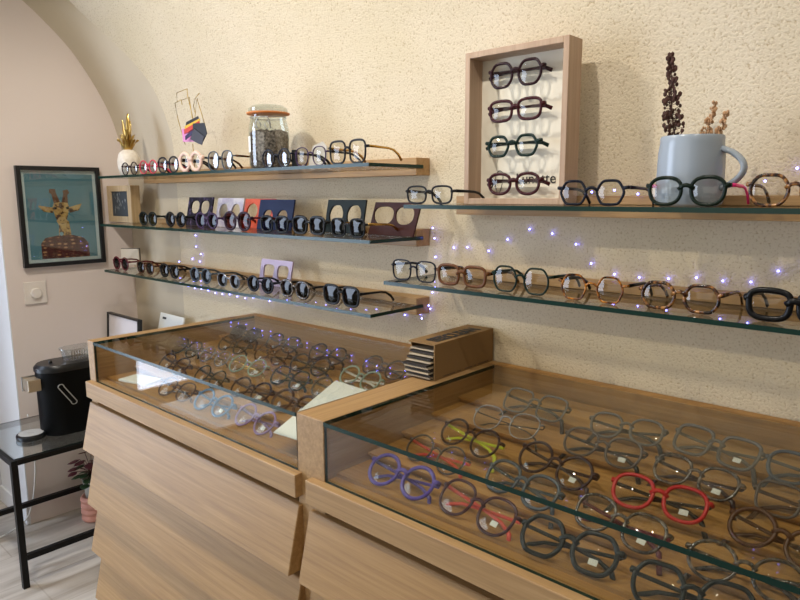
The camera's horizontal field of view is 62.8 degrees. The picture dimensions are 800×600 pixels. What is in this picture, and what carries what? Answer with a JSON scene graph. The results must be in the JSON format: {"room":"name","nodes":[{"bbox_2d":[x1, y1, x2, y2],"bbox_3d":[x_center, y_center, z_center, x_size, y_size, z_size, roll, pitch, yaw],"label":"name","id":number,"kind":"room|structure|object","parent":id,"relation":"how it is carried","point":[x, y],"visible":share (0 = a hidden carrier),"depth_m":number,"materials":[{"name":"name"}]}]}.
{"room":"shop","nodes":[
{"label":"shop","id":0,"kind":"room"},
{"bbox_2d":[0,500,100,599],"bbox_3d":[-1.252,1.181,0.625,4.400,0.050,3.660,8,12,42],"label":"floor","id":1,"kind":"structure","parent":0,"point":[70,572],"depth_m":2.24,"materials":[{"name":"grey wood"}]},
{"bbox_2d":[0,415,94,589],"bbox_3d":[-1.161,0.655,2.386,0.411,0.430,0.550,8,12,42],"label":"side table","id":2,"kind":"object","parent":1,"relation":"on","point":[13,463],"visible":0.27,"depth_m":2.09,"materials":[{"name":"black metal"}]},
{"bbox_2d":[16,354,91,441],"bbox_3d":[-1.179,0.328,2.266,0.139,0.252,0.288,8,12,42],"label":"coffee machine","id":3,"kind":"object","parent":2,"relation":"on","point":[59,383],"visible":0.89,"depth_m":2.22,"materials":[{"name":"black"}]},
{"bbox_2d":[16,428,45,441],"bbox_3d":[-1.245,0.456,2.214,0.091,0.016,0.091,-1,9,-2],"label":"drip tray","id":4,"kind":"object","parent":3,"relation":"on","point":[30,435],"depth_m":2.19,"materials":[{"name":"grey"}]},
{"bbox_2d":[67,451,96,522],"bbox_3d":[-1.182,0.718,2.523,0.169,0.261,0.181,8,12,42],"label":"potted plant","id":5,"kind":"object","parent":1,"relation":"on","point":[89,514],"visible":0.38,"depth_m":2.49,"materials":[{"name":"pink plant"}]},
{"bbox_2d":[83,313,412,599],"bbox_3d":[-0.336,0.545,1.702,0.897,0.855,0.574,8,12,42],"label":"display cabinet","id":6,"kind":"object","parent":1,"relation":"on","point":[190,503],"visible":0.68,"depth_m":1.54,"materials":[{"name":"brown wood"}]},
{"bbox_2d":[107,312,141,336],"bbox_3d":[-1.075,0.234,2.554,0.264,0.348,0.042,8,12,42],"label":"framed sign","id":7,"kind":"object","parent":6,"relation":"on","point":[117,324],"visible":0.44,"depth_m":2.55,"materials":[{"name":"black plastic"}]},
{"bbox_2d":[118,374,161,385],"bbox_3d":[-0.682,0.210,1.722,0.100,0.006,0.056,4,10,27],"label":"card","id":8,"kind":"object","parent":6,"relation":"on","point":[137,379],"visible":1,"depth_m":1.71,"materials":[{"name":"white"}]},
{"bbox_2d":[158,312,184,328],"bbox_3d":[-0.881,0.241,2.454,0.175,0.364,0.096,8,12,42],"label":"card sign","id":9,"kind":"object","parent":6,"relation":"on","point":[166,320],"visible":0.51,"depth_m":2.46,"materials":[{"name":"white"}]},
{"bbox_2d":[158,377,198,402],"bbox_3d":[-0.537,0.226,1.579,0.150,0.060,0.041,7,12,38],"label":"spectacles","id":10,"kind":"object","parent":6,"relation":"on","point":[164,381],"visible":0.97,"depth_m":1.58,"materials":[{"name":"brown"}]},
{"bbox_2d":[193,388,237,418],"bbox_3d":[-0.419,0.240,1.471,0.153,0.062,0.043,8,12,42],"label":"spectacles","id":11,"kind":"object","parent":6,"relation":"on","point":[232,406],"visible":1,"depth_m":1.47,"materials":[{"name":"blue"}]},
{"bbox_2d":[218,335,252,355],"bbox_3d":[-0.469,0.136,1.849,0.152,0.061,0.042,8,12,42],"label":"spectacles","id":12,"kind":"object","parent":6,"relation":"on","point":[244,349],"visible":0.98,"depth_m":1.84,"materials":[{"name":"black"}]},
{"bbox_2d":[229,325,263,350],"bbox_3d":[-0.454,0.110,1.921,0.152,0.061,0.042,8,12,42],"label":"spectacles","id":13,"kind":"object","parent":6,"relation":"on","point":[253,334],"visible":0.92,"depth_m":1.91,"materials":[{"name":"black"}]},
{"bbox_2d":[229,355,270,377],"bbox_3d":[-0.389,0.179,1.676,0.151,0.061,0.041,7,12,37],"label":"spectacles","id":14,"kind":"object","parent":6,"relation":"on","point":[257,370],"visible":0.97,"depth_m":1.67,"materials":[{"name":"grey"}]},
{"bbox_2d":[230,377,274,402],"bbox_3d":[-0.345,0.218,1.518,0.152,0.061,0.042,7,12,39],"label":"spectacles","id":15,"kind":"object","parent":6,"relation":"on","point":[261,394],"visible":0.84,"depth_m":1.51,"materials":[{"name":"brown"}]},
{"bbox_2d":[100,330,411,466],"bbox_3d":[-0.322,0.201,1.645,0.848,0.071,0.496,8,12,42],"label":"tray","id":16,"kind":"object","parent":6,"relation":"on","point":[282,450],"depth_m":1.66,"materials":[{"name":"brown wood"}]},
{"bbox_2d":[235,403,280,437],"bbox_3d":[-0.301,0.258,1.365,0.042,0.061,0.152,-9,12,-43],"label":"spectacles","id":17,"kind":"object","parent":6,"relation":"on","point":[275,423],"visible":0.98,"depth_m":1.36,"materials":[{"name":"purple"}]},
{"bbox_2d":[254,344,292,365],"bbox_3d":[-0.340,0.155,1.732,0.152,0.061,0.041,8,12,42],"label":"spectacles","id":18,"kind":"object","parent":6,"relation":"on","point":[273,355],"visible":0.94,"depth_m":1.73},
{"bbox_2d":[263,333,303,361],"bbox_3d":[-0.322,0.129,1.800,0.152,0.061,0.042,8,12,42],"label":"spectacles","id":19,"kind":"object","parent":6,"relation":"on","point":[282,335],"visible":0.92,"depth_m":1.80,"materials":[{"name":"grey"}]},
{"bbox_2d":[270,365,312,392],"bbox_3d":[-0.262,0.196,1.561,0.152,0.061,0.042,9,13,44],"label":"spectacles","id":20,"kind":"object","parent":6,"relation":"on","point":[292,379],"visible":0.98,"depth_m":1.56,"materials":[{"name":"black"}]},
{"bbox_2d":[271,388,314,411],"bbox_3d":[-0.229,0.233,1.412,0.154,0.063,0.044,8,12,42],"label":"spectacles","id":21,"kind":"object","parent":6,"relation":"on","point":[295,404],"visible":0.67,"depth_m":1.42,"materials":[{"name":"brown"}]},
{"bbox_2d":[290,353,334,376],"bbox_3d":[-0.223,0.171,1.626,0.152,0.061,0.042,7,12,38],"label":"spectacles","id":22,"kind":"object","parent":6,"relation":"on","point":[307,355],"visible":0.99,"depth_m":1.62,"materials":[{"name":"grey"}]},
{"bbox_2d":[273,381,365,439],"bbox_3d":[-0.162,0.220,1.327,0.177,0.031,0.243,8,12,42],"label":"paper sheet","id":23,"kind":"object","parent":6,"relation":"on","point":[336,390],"visible":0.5,"depth_m":1.37,"materials":[{"name":"white"}]},
{"bbox_2d":[309,343,350,373],"bbox_3d":[-0.185,0.149,1.677,0.151,0.061,0.041,8,12,42],"label":"spectacles","id":24,"kind":"object","parent":6,"relation":"on","point":[328,356],"visible":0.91,"depth_m":1.67,"materials":[{"name":"black"}]},
{"bbox_2d":[339,365,384,389],"bbox_3d":[-0.092,0.190,1.507,0.041,0.061,0.151,-9,12,-42],"label":"spectacles","id":25,"kind":"object","parent":6,"relation":"on","point":[362,379],"visible":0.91,"depth_m":1.51,"materials":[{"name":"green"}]},
{"bbox_2d":[360,355,406,379],"bbox_3d":[-0.038,0.169,1.543,0.152,0.061,0.041,8,12,42],"label":"spectacles","id":26,"kind":"object","parent":6,"relation":"on","point":[380,366],"visible":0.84,"depth_m":1.54,"materials":[{"name":"brown"}]},
{"bbox_2d":[297,361,799,599],"bbox_3d":[0.345,0.642,1.084,0.974,0.855,0.574,8,12,42],"label":"display cabinet","id":27,"kind":"object","parent":1,"relation":"on","point":[364,540],"visible":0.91,"depth_m":1.07,"materials":[{"name":"brown wood"}]},
{"bbox_2d":[368,453,440,503],"bbox_3d":[0.001,0.299,1.081,0.157,0.063,0.045,8,13,43],"label":"spectacles","id":28,"kind":"object","parent":27,"relation":"on","point":[435,484],"visible":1,"depth_m":1.08,"materials":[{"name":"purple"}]},
{"bbox_2d":[406,434,471,477],"bbox_3d":[0.061,0.278,1.139,0.041,0.061,0.154,-8,12,-41],"label":"spectacles","id":29,"kind":"object","parent":27,"relation":"in","point":[434,454],"visible":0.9,"depth_m":1.14,"materials":[{"name":"brown"}]},
{"bbox_2d":[403,324,492,380],"bbox_3d":[0.109,0.113,1.442,0.072,0.077,0.238,7,12,40],"label":"dispenser box","id":30,"kind":"object","parent":27,"relation":"on","point":[442,354],"visible":1,"depth_m":1.40,"materials":[{"name":"wood"}]},
{"bbox_2d":[441,418,505,472],"bbox_3d":[0.124,0.256,1.172,0.043,0.061,0.155,-7,12,-38],"label":"spectacles","id":31,"kind":"object","parent":27,"relation":"in","point":[471,439],"visible":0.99,"depth_m":1.17,"materials":[{"name":"yellow"}]},
{"bbox_2d":[439,478,522,541],"bbox_3d":[0.113,0.317,0.975,0.044,0.062,0.162,-8,12,-39],"label":"spectacles","id":32,"kind":"object","parent":27,"relation":"in","point":[473,504],"visible":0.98,"depth_m":0.97,"materials":[{"name":"red"}]},
{"bbox_2d":[472,405,544,451],"bbox_3d":[0.195,0.236,1.213,0.152,0.059,0.040,7,12,40],"label":"spectacles","id":33,"kind":"object","parent":27,"relation":"in","point":[476,409],"visible":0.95,"depth_m":1.21,"materials":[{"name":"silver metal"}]},
{"bbox_2d":[485,459,565,528],"bbox_3d":[0.187,0.295,1.016,0.044,0.062,0.154,-8,12,-38],"label":"spectacles","id":34,"kind":"object","parent":27,"relation":"in","point":[559,495],"visible":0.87,"depth_m":1.01,"materials":[{"name":"grey"}]},
{"bbox_2d":[499,387,571,433],"bbox_3d":[0.259,0.212,1.267,0.042,0.061,0.155,-9,13,-44],"label":"spectacles","id":35,"kind":"object","parent":27,"relation":"on","point":[534,406],"visible":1,"depth_m":1.26,"materials":[{"name":"grey"}]},
{"bbox_2d":[512,441,599,507],"bbox_3d":[0.247,0.273,1.050,0.045,0.062,0.162,-7,11,-35],"label":"spectacles","id":36,"kind":"object","parent":27,"relation":"on","point":[594,476],"visible":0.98,"depth_m":1.04,"materials":[{"name":"brown"}]},
{"bbox_2d":[520,514,626,580],"bbox_3d":[0.222,0.334,0.869,0.152,0.062,0.044,7,12,38],"label":"spectacles","id":37,"kind":"object","parent":27,"relation":"in","point":[619,555],"visible":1,"depth_m":0.86,"materials":[{"name":"black"}]},
{"bbox_2d":[559,426,647,484],"bbox_3d":[0.334,0.255,1.087,0.153,0.061,0.042,8,13,43],"label":"spectacles","id":38,"kind":"object","parent":27,"relation":"in","point":[621,458],"visible":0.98,"depth_m":1.08,"materials":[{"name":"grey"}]},
{"bbox_2d":[574,493,673,575],"bbox_3d":[0.299,0.315,0.898,0.042,0.061,0.153,-8,12,-38],"label":"spectacles","id":39,"kind":"object","parent":27,"relation":"in","point":[667,537],"visible":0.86,"depth_m":0.89,"materials":[{"name":"grey"}]},
{"bbox_2d":[586,411,668,459],"bbox_3d":[0.392,0.234,1.137,0.142,0.061,0.041,6,11,35],"label":"spectacles","id":40,"kind":"object","parent":27,"relation":"on","point":[664,432],"visible":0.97,"depth_m":1.14,"materials":[{"name":"grey"}]},
{"bbox_2d":[603,472,714,542],"bbox_3d":[0.369,0.293,0.937,0.149,0.062,0.042,7,11,37],"label":"spectacles","id":41,"kind":"object","parent":27,"relation":"in","point":[708,506],"visible":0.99,"depth_m":0.93,"materials":[{"name":"red"}]},
{"bbox_2d":[629,559,755,599],"bbox_3d":[0.336,0.352,0.757,0.153,0.062,0.043,6,11,34],"label":"spectacles","id":42,"kind":"object","parent":27,"relation":"in","point":[682,594],"visible":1,"depth_m":0.78,"materials":[{"name":"black"}]},
{"bbox_2d":[646,452,746,520],"bbox_3d":[0.438,0.274,0.977,0.041,0.061,0.145,-7,12,-37],"label":"spectacles","id":43,"kind":"object","parent":27,"relation":"in","point":[715,490],"visible":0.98,"depth_m":0.97,"materials":[{"name":"grey"}]},
{"bbox_2d":[667,423,765,486],"bbox_3d":[0.504,0.245,1.050,0.043,0.062,0.153,-7,11,-37],"label":"spectacles","id":44,"kind":"object","parent":27,"relation":"on","point":[719,450],"visible":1,"depth_m":1.04,"materials":[{"name":"grey"}]},
{"bbox_2d":[676,538,799,599],"bbox_3d":[0.411,0.334,0.783,0.148,0.061,0.041,7,12,38],"label":"spectacles","id":45,"kind":"object","parent":27,"relation":"in","point":[690,546],"visible":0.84,"depth_m":0.79,"materials":[{"name":"plastic"}]},
{"bbox_2d":[716,506,799,567],"bbox_3d":[0.478,0.310,0.824,0.043,0.062,0.150,-6,11,-33],"label":"spectacles","id":46,"kind":"object","parent":27,"relation":"in","point":[776,530],"visible":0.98,"depth_m":0.84,"materials":[{"name":"brown"}]},
{"bbox_2d":[746,479,799,518],"bbox_3d":[0.546,0.289,0.879,0.148,0.061,0.041,8,12,42],"label":"spectacles","id":47,"kind":"object","parent":27,"relation":"in","point":[757,488],"visible":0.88,"depth_m":0.91,"materials":[{"name":"grey"}]},
{"bbox_2d":[761,450,799,486],"bbox_3d":[0.602,0.262,0.946,0.149,0.062,0.042,8,12,42],"label":"spectacles","id":48,"kind":"object","parent":27,"relation":"on","point":[768,457],"visible":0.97,"depth_m":0.98,"materials":[{"name":"grey"}]},
{"bbox_2d":[0,0,137,523],"bbox_3d":[-1.342,-0.476,2.586,0.300,2.600,0.532,8,12,42],"label":"wall","id":49,"kind":"structure","parent":0,"point":[52,113],"depth_m":2.45,"materials":[{"name":"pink paint"}]},
{"bbox_2d":[0,485,29,524],"bbox_3d":[-1.522,0.806,2.587,0.300,0.070,0.010,8,12,42],"label":"baseboard","id":50,"kind":"structure","parent":49,"relation":"attached to","point":[6,495],"depth_m":2.62,"materials":[{"name":"white paint"}]},
{"bbox_2d":[0,219,30,524],"bbox_3d":[-1.526,-0.444,2.394,0.306,2.600,0.004,8,12,42],"label":"trim","id":51,"kind":"structure","parent":49,"relation":"attached to","point":[9,400],"depth_m":2.47,"materials":[{"name":"white paint"}]},
{"bbox_2d":[23,281,47,304],"bbox_3d":[-1.342,-0.027,2.417,0.019,0.083,0.077,8,12,42],"label":"light switch","id":52,"kind":"object","parent":49,"relation":"attached to","point":[35,292],"visible":1,"depth_m":2.41,"materials":[{"name":"beige"}]},
{"bbox_2d":[13,165,105,267],"bbox_3d":[-1.265,-0.314,2.457,0.020,0.366,0.294,8,12,42],"label":"framed poster","id":53,"kind":"object","parent":49,"relation":"attached to","point":[60,213],"visible":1,"depth_m":2.45,"materials":[{"name":"paper"}]},
{"bbox_2d":[23,173,97,259],"bbox_3d":[-1.266,-0.314,2.457,0.001,0.312,0.240,8,12,42],"label":"print","id":54,"kind":"object","parent":53,"relation":"attached to","point":[60,210],"depth_m":2.45,"materials":[{"name":"teal"}]},
{"bbox_2d":[22,0,184,330],"bbox_3d":[-1.368,-0.332,2.071,0.381,2.480,1.370,8,12,42],"label":"arch","id":55,"kind":"object","parent":49,"relation":"attached to","point":[122,87],"depth_m":2.45,"materials":[{"name":"beige paint"}]},
{"bbox_2d":[69,0,799,421],"bbox_3d":[-0.171,-0.163,0.986,3.571,2.480,1.370,8,12,42],"label":"wall","id":56,"kind":"structure","parent":0,"point":[388,73],"depth_m":1.45,"materials":[{"name":"beige paint"}]},
{"bbox_2d":[98,157,429,183],"bbox_3d":[-0.501,-0.379,1.959,1.368,0.041,0.210,8,12,42],"label":"wall shelf","id":57,"kind":"object","parent":56,"relation":"attached to","point":[416,166],"visible":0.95,"depth_m":1.73,"materials":[{"name":"brown wood"}]},
{"bbox_2d":[117,113,139,174],"bbox_3d":[-0.981,-0.560,2.361,0.078,0.225,0.078,8,12,42],"label":"ornament","id":58,"kind":"object","parent":57,"relation":"on","point":[127,155],"visible":0.98,"depth_m":2.34,"materials":[{"name":"white ceramic"}]},
{"bbox_2d":[175,89,206,166],"bbox_3d":[-0.649,-0.532,2.062,0.213,0.262,0.060,8,12,42],"label":"wire stand","id":59,"kind":"object","parent":57,"relation":"on","point":[194,131],"visible":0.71,"depth_m":2.03,"materials":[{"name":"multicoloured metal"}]},
{"bbox_2d":[178,151,236,171],"bbox_3d":[-0.592,-0.423,2.014,0.142,0.062,0.128,8,12,42],"label":"spectacles","id":60,"kind":"object","parent":57,"relation":"on","point":[189,159],"visible":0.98,"depth_m":1.97,"materials":[{"name":"beige"}]},
{"bbox_2d":[246,104,289,168],"bbox_3d":[-0.361,-0.447,1.808,0.118,0.173,0.118,8,12,42],"label":"jar","id":61,"kind":"object","parent":57,"relation":"on","point":[260,140],"visible":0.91,"depth_m":1.77,"materials":[{"name":"clear glass"}]},
{"bbox_2d":[261,148,325,167],"bbox_3d":[-0.280,-0.373,1.734,0.132,0.049,0.125,8,12,42],"label":"spectacles","id":62,"kind":"object","parent":57,"relation":"on","point":[274,156],"visible":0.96,"depth_m":1.71,"materials":[{"name":"black"}]},
{"bbox_2d":[308,141,327,165],"bbox_3d":[-0.219,-0.388,1.760,0.077,0.072,0.013,8,12,42],"label":"card","id":63,"kind":"object","parent":57,"relation":"on","point":[319,150],"visible":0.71,"depth_m":1.76,"materials":[{"name":"white"}]},
{"bbox_2d":[295,146,360,165],"bbox_3d":[-0.179,-0.358,1.643,0.127,0.047,0.125,8,12,42],"label":"spectacles","id":64,"kind":"object","parent":57,"relation":"on","point":[312,154],"visible":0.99,"depth_m":1.61,"materials":[{"name":"purple"}]},
{"bbox_2d":[328,138,402,163],"bbox_3d":[-0.082,-0.348,1.554,0.135,0.056,0.125,8,12,42],"label":"spectacles","id":65,"kind":"object","parent":57,"relation":"on","point":[346,148],"visible":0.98,"depth_m":1.51,"materials":[{"name":"black"}]},
{"bbox_2d":[100,218,429,246],"bbox_3d":[-0.506,-0.213,1.991,1.383,0.041,0.210,8,12,42],"label":"wall shelf","id":66,"kind":"object","parent":56,"relation":"attached to","point":[421,237],"visible":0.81,"depth_m":1.67,"materials":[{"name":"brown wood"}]},
{"bbox_2d":[106,185,140,222],"bbox_3d":[-1.062,-0.369,2.520,0.200,0.138,0.036,8,12,42],"label":"framed picture","id":67,"kind":"object","parent":66,"relation":"on","point":[124,200],"visible":0.99,"depth_m":2.49,"materials":[{"name":"beige wood"}]},
{"bbox_2d":[112,191,127,216],"bbox_3d":[-1.062,-0.369,2.520,0.142,0.098,0.024,8,12,42],"label":"print","id":68,"kind":"object","parent":67,"relation":"attached to","point":[119,198],"depth_m":2.51,"materials":[{"name":"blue paper"}]},
{"bbox_2d":[139,211,186,225],"bbox_3d":[-0.804,-0.279,2.237,0.131,0.047,0.125,8,12,42],"label":"sunglasses","id":69,"kind":"object","parent":66,"relation":"on","point":[143,217],"visible":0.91,"depth_m":2.19,"materials":[{"name":"black"}]},
{"bbox_2d":[165,212,195,227],"bbox_3d":[-0.670,-0.262,2.115,0.134,0.050,0.126,8,12,42],"label":"sunglasses","id":70,"kind":"object","parent":66,"relation":"on","point":[170,217],"visible":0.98,"depth_m":2.06,"materials":[{"name":"black"}]},
{"bbox_2d":[186,197,214,225],"bbox_3d":[-0.668,-0.295,2.188,0.150,0.094,0.025,8,12,42],"label":"card","id":71,"kind":"object","parent":66,"relation":"on","point":[192,200],"visible":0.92,"depth_m":2.19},
{"bbox_2d":[195,212,223,229],"bbox_3d":[-0.536,-0.242,1.994,0.131,0.049,0.125,8,12,42],"label":"sunglasses","id":72,"kind":"object","parent":66,"relation":"on","point":[212,219],"visible":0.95,"depth_m":1.94,"materials":[{"name":"purple"}]},
{"bbox_2d":[216,198,245,227],"bbox_3d":[-0.537,-0.275,2.069,0.145,0.091,0.024,8,12,42],"label":"card","id":73,"kind":"object","parent":66,"relation":"on","point":[230,202],"visible":0.56,"depth_m":2.07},
{"bbox_2d":[223,211,274,230],"bbox_3d":[-0.419,-0.229,1.887,0.142,0.056,0.126,8,12,42],"label":"sunglasses","id":74,"kind":"object","parent":66,"relation":"on","point":[243,218],"visible":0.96,"depth_m":1.84,"materials":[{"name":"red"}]},
{"bbox_2d":[244,199,276,228],"bbox_3d":[-0.423,-0.258,1.965,0.150,0.089,0.024,8,12,42],"label":"card","id":75,"kind":"object","parent":66,"relation":"on","point":[248,202],"visible":0.36,"depth_m":1.98,"materials":[{"name":"orange"}]},
{"bbox_2d":[260,215,292,233],"bbox_3d":[-0.292,-0.207,1.773,0.131,0.047,0.125,8,12,42],"label":"sunglasses","id":76,"kind":"object","parent":66,"relation":"on","point":[281,222],"visible":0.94,"depth_m":1.72,"materials":[{"name":"black"}]},
{"bbox_2d":[257,200,295,230],"bbox_3d":[-0.358,-0.245,1.889,0.160,0.087,0.023,8,12,42],"label":"card","id":77,"kind":"object","parent":66,"relation":"on","point":[276,206],"visible":0.6,"depth_m":1.88,"materials":[{"name":"blue"}]},
{"bbox_2d":[292,215,347,235],"bbox_3d":[-0.189,-0.193,1.678,0.138,0.050,0.126,8,12,42],"label":"sunglasses","id":78,"kind":"object","parent":66,"relation":"on","point":[317,224],"visible":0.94,"depth_m":1.63,"materials":[{"name":"black"}]},
{"bbox_2d":[325,200,367,233],"bbox_3d":[-0.143,-0.218,1.711,0.145,0.087,0.023,8,12,42],"label":"card","id":79,"kind":"object","parent":66,"relation":"on","point":[346,205],"visible":0.67,"depth_m":1.71,"materials":[{"name":"black"}]},
{"bbox_2d":[330,218,397,237],"bbox_3d":[-0.083,-0.177,1.583,0.128,0.046,0.125,8,12,42],"label":"sunglasses","id":80,"kind":"object","parent":66,"relation":"on","point":[357,226],"visible":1,"depth_m":1.53,"materials":[{"name":"black"}]},
{"bbox_2d":[368,202,420,236],"bbox_3d":[-0.014,-0.196,1.594,0.162,0.081,0.022,8,12,42],"label":"card","id":81,"kind":"object","parent":66,"relation":"on","point":[408,230],"visible":0.85,"depth_m":1.59,"materials":[{"name":"red"}]},
{"bbox_2d":[104,262,428,317],"bbox_3d":[-0.503,-0.048,2.015,1.378,0.041,0.210,8,12,42],"label":"wall shelf","id":82,"kind":"object","parent":56,"relation":"attached to","point":[406,303],"visible":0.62,"depth_m":1.72,"materials":[{"name":"brown wood"}]},
{"bbox_2d":[121,248,140,264],"bbox_3d":[-1.054,-0.170,2.565,0.072,0.064,0.015,-1,9,-2],"label":"square block","id":83,"kind":"object","parent":82,"relation":"on","point":[134,253],"visible":0.61,"depth_m":2.56,"materials":[{"name":"beige"}]},
{"bbox_2d":[159,263,210,278],"bbox_3d":[-0.714,-0.102,2.182,0.131,0.047,0.125,8,12,42],"label":"sunglasses","id":84,"kind":"object","parent":82,"relation":"on","point":[164,268],"visible":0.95,"depth_m":2.14,"materials":[{"name":"black"}]},
{"bbox_2d":[189,267,244,283],"bbox_3d":[-0.573,-0.082,2.055,0.131,0.048,0.125,8,12,42],"label":"sunglasses","id":85,"kind":"object","parent":82,"relation":"on","point":[194,272],"visible":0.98,"depth_m":2.02,"materials":[{"name":"grey plastic"}]},
{"bbox_2d":[217,273,247,288],"bbox_3d":[-0.461,-0.063,1.952,0.126,0.041,0.124,8,12,42],"label":"sunglasses","id":86,"kind":"object","parent":82,"relation":"on","point":[222,278],"visible":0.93,"depth_m":1.91,"materials":[{"name":"brown plastic"}]},
{"bbox_2d":[246,275,279,293],"bbox_3d":[-0.345,-0.050,1.848,0.131,0.047,0.125,8,12,42],"label":"sunglasses","id":87,"kind":"object","parent":82,"relation":"on","point":[267,285],"visible":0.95,"depth_m":1.80,"materials":[{"name":"black"}]},
{"bbox_2d":[259,258,293,286],"bbox_3d":[-0.368,-0.080,1.942,0.150,0.077,0.021,8,12,42],"label":"card","id":88,"kind":"object","parent":82,"relation":"on","point":[276,263],"visible":0.75,"depth_m":1.94,"materials":[{"name":"purple"}]},
{"bbox_2d":[279,279,341,299],"bbox_3d":[-0.235,-0.035,1.748,0.132,0.049,0.125,8,12,42],"label":"sunglasses","id":89,"kind":"object","parent":82,"relation":"on","point":[302,288],"visible":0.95,"depth_m":1.70,"materials":[{"name":"black"}]},
{"bbox_2d":[322,283,394,307],"bbox_3d":[-0.103,-0.018,1.628,0.140,0.052,0.125,8,12,42],"label":"sunglasses","id":90,"kind":"object","parent":82,"relation":"on","point":[351,295],"visible":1,"depth_m":1.58,"materials":[{"name":"black"}]},
{"bbox_2d":[384,269,799,335],"bbox_3d":[0.449,0.008,1.138,1.125,0.041,0.210,8,12,42],"label":"wall shelf","id":91,"kind":"object","parent":56,"relation":"attached to","point":[701,299],"visible":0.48,"depth_m":1.21,"materials":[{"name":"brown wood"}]},
{"bbox_2d":[391,259,469,282],"bbox_3d":[0.069,-0.070,1.459,0.136,0.047,0.125,8,12,42],"label":"spectacles","id":92,"kind":"object","parent":91,"relation":"on","point":[393,264],"visible":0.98,"depth_m":1.42,"materials":[{"name":"black"}]},
{"bbox_2d":[436,263,519,288],"bbox_3d":[0.164,-0.056,1.373,0.136,0.047,0.126,8,12,42],"label":"spectacles","id":93,"kind":"object","parent":91,"relation":"on","point":[464,271],"visible":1,"depth_m":1.33,"materials":[{"name":"brown"}]},
{"bbox_2d":[492,265,580,295],"bbox_3d":[0.267,-0.044,1.280,0.134,0.052,0.125,8,12,42],"label":"spectacles","id":94,"kind":"object","parent":91,"relation":"on","point":[496,270],"visible":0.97,"depth_m":1.24,"materials":[{"name":"black"}]},
{"bbox_2d":[558,273,652,303],"bbox_3d":[0.373,-0.027,1.184,0.132,0.047,0.125,8,12,42],"label":"spectacles","id":95,"kind":"object","parent":91,"relation":"on","point":[576,276],"visible":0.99,"depth_m":1.15,"materials":[{"name":"brown"}]},
{"bbox_2d":[639,280,743,314],"bbox_3d":[0.483,-0.011,1.084,0.135,0.047,0.125,8,12,42],"label":"spectacles","id":96,"kind":"object","parent":91,"relation":"on","point":[653,283],"visible":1,"depth_m":1.04,"materials":[{"name":"plastic"}]},
{"bbox_2d":[743,287,799,321],"bbox_3d":[0.601,0.003,0.975,0.140,0.051,0.127,8,12,42],"label":"spectacles","id":97,"kind":"object","parent":91,"relation":"on","point":[791,301],"visible":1,"depth_m":0.95,"materials":[{"name":"black"}]},
{"bbox_2d":[404,195,799,221],"bbox_3d":[0.470,-0.153,1.092,1.065,0.041,0.210,8,12,42],"label":"wall shelf","id":98,"kind":"object","parent":56,"relation":"attached to","point":[733,207],"visible":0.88,"depth_m":1.13,"materials":[{"name":"brown wood"}]},
{"bbox_2d":[406,185,484,203],"bbox_3d":[0.100,-0.224,1.405,0.135,0.043,0.125,8,12,42],"label":"spectacles","id":99,"kind":"object","parent":98,"relation":"on","point":[408,191],"visible":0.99,"depth_m":1.37,"materials":[{"name":"black"}]},
{"bbox_2d":[464,34,582,204],"bbox_3d":[0.239,-0.347,1.312,0.236,0.307,0.050,8,12,42],"label":"shadow box","id":100,"kind":"object","parent":98,"relation":"on","point":[560,88],"visible":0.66,"depth_m":1.31,"materials":[{"name":"brown wood"}]},
{"bbox_2d":[485,133,548,157],"bbox_3d":[0.230,-0.310,1.321,0.153,0.045,0.024,8,12,42],"label":"spectacles","id":101,"kind":"object","parent":100,"relation":"in","point":[536,141],"visible":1,"depth_m":1.31,"materials":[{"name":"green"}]},
{"bbox_2d":[486,172,549,195],"bbox_3d":[0.234,-0.236,1.330,0.153,0.047,0.024,8,12,42],"label":"spectacles","id":102,"kind":"object","parent":100,"relation":"in","point":[489,180],"visible":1,"depth_m":1.32,"materials":[{"name":"red"}]},
{"bbox_2d":[488,96,552,122],"bbox_3d":[0.233,-0.378,1.307,0.153,0.046,0.024,8,12,42],"label":"spectacles","id":103,"kind":"object","parent":100,"relation":"in","point":[541,104],"visible":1,"depth_m":1.30,"materials":[{"name":"red"}]},
{"bbox_2d":[488,57,552,88],"bbox_3d":[0.232,-0.447,1.296,0.150,0.052,0.024,8,12,42],"label":"spectacles","id":104,"kind":"object","parent":100,"relation":"in","point":[542,66],"visible":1,"depth_m":1.29,"materials":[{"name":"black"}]},
{"bbox_2d":[557,179,653,205],"bbox_3d":[0.367,-0.191,1.163,0.134,0.045,0.125,8,12,42],"label":"spectacles","id":105,"kind":"object","parent":98,"relation":"on","point":[561,188],"visible":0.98,"depth_m":1.12,"materials":[{"name":"black"}]},
{"bbox_2d":[646,175,749,206],"bbox_3d":[0.482,-0.176,1.057,0.130,0.048,0.125,8,12,42],"label":"spectacles","id":106,"kind":"object","parent":98,"relation":"on","point":[651,185],"visible":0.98,"depth_m":1.01,"materials":[{"name":"black"}]},
{"bbox_2d":[655,134,747,205],"bbox_3d":[0.475,-0.208,1.058,0.104,0.112,0.127,-2,9,-9],"label":"mug","id":107,"kind":"object","parent":98,"relation":"on","point":[686,157],"visible":0.88,"depth_m":1.02,"materials":[{"name":"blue ceramic"}]},
{"bbox_2d":[662,51,684,135],"bbox_3d":[0.449,-0.286,1.076,0.037,0.238,0.042,-1,9,-4],"label":"stem","id":108,"kind":"object","parent":107,"relation":"in","point":[667,115],"visible":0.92,"depth_m":1.07,"materials":[{"name":"brown"}]},
{"bbox_2d":[699,100,717,133],"bbox_3d":[0.493,-0.243,1.066,0.032,0.157,0.029,8,12,42],"label":"dried grass","id":109,"kind":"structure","parent":107,"relation":"in","point":[707,121],"depth_m":1.05,"materials":[{"name":"brown"}]},
{"bbox_2d":[746,173,799,206],"bbox_3d":[0.591,-0.161,0.959,0.131,0.048,0.125,8,12,42],"label":"spectacles","id":110,"kind":"object","parent":98,"relation":"on","point":[752,184],"visible":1,"depth_m":0.94,"materials":[{"name":"plastic"}]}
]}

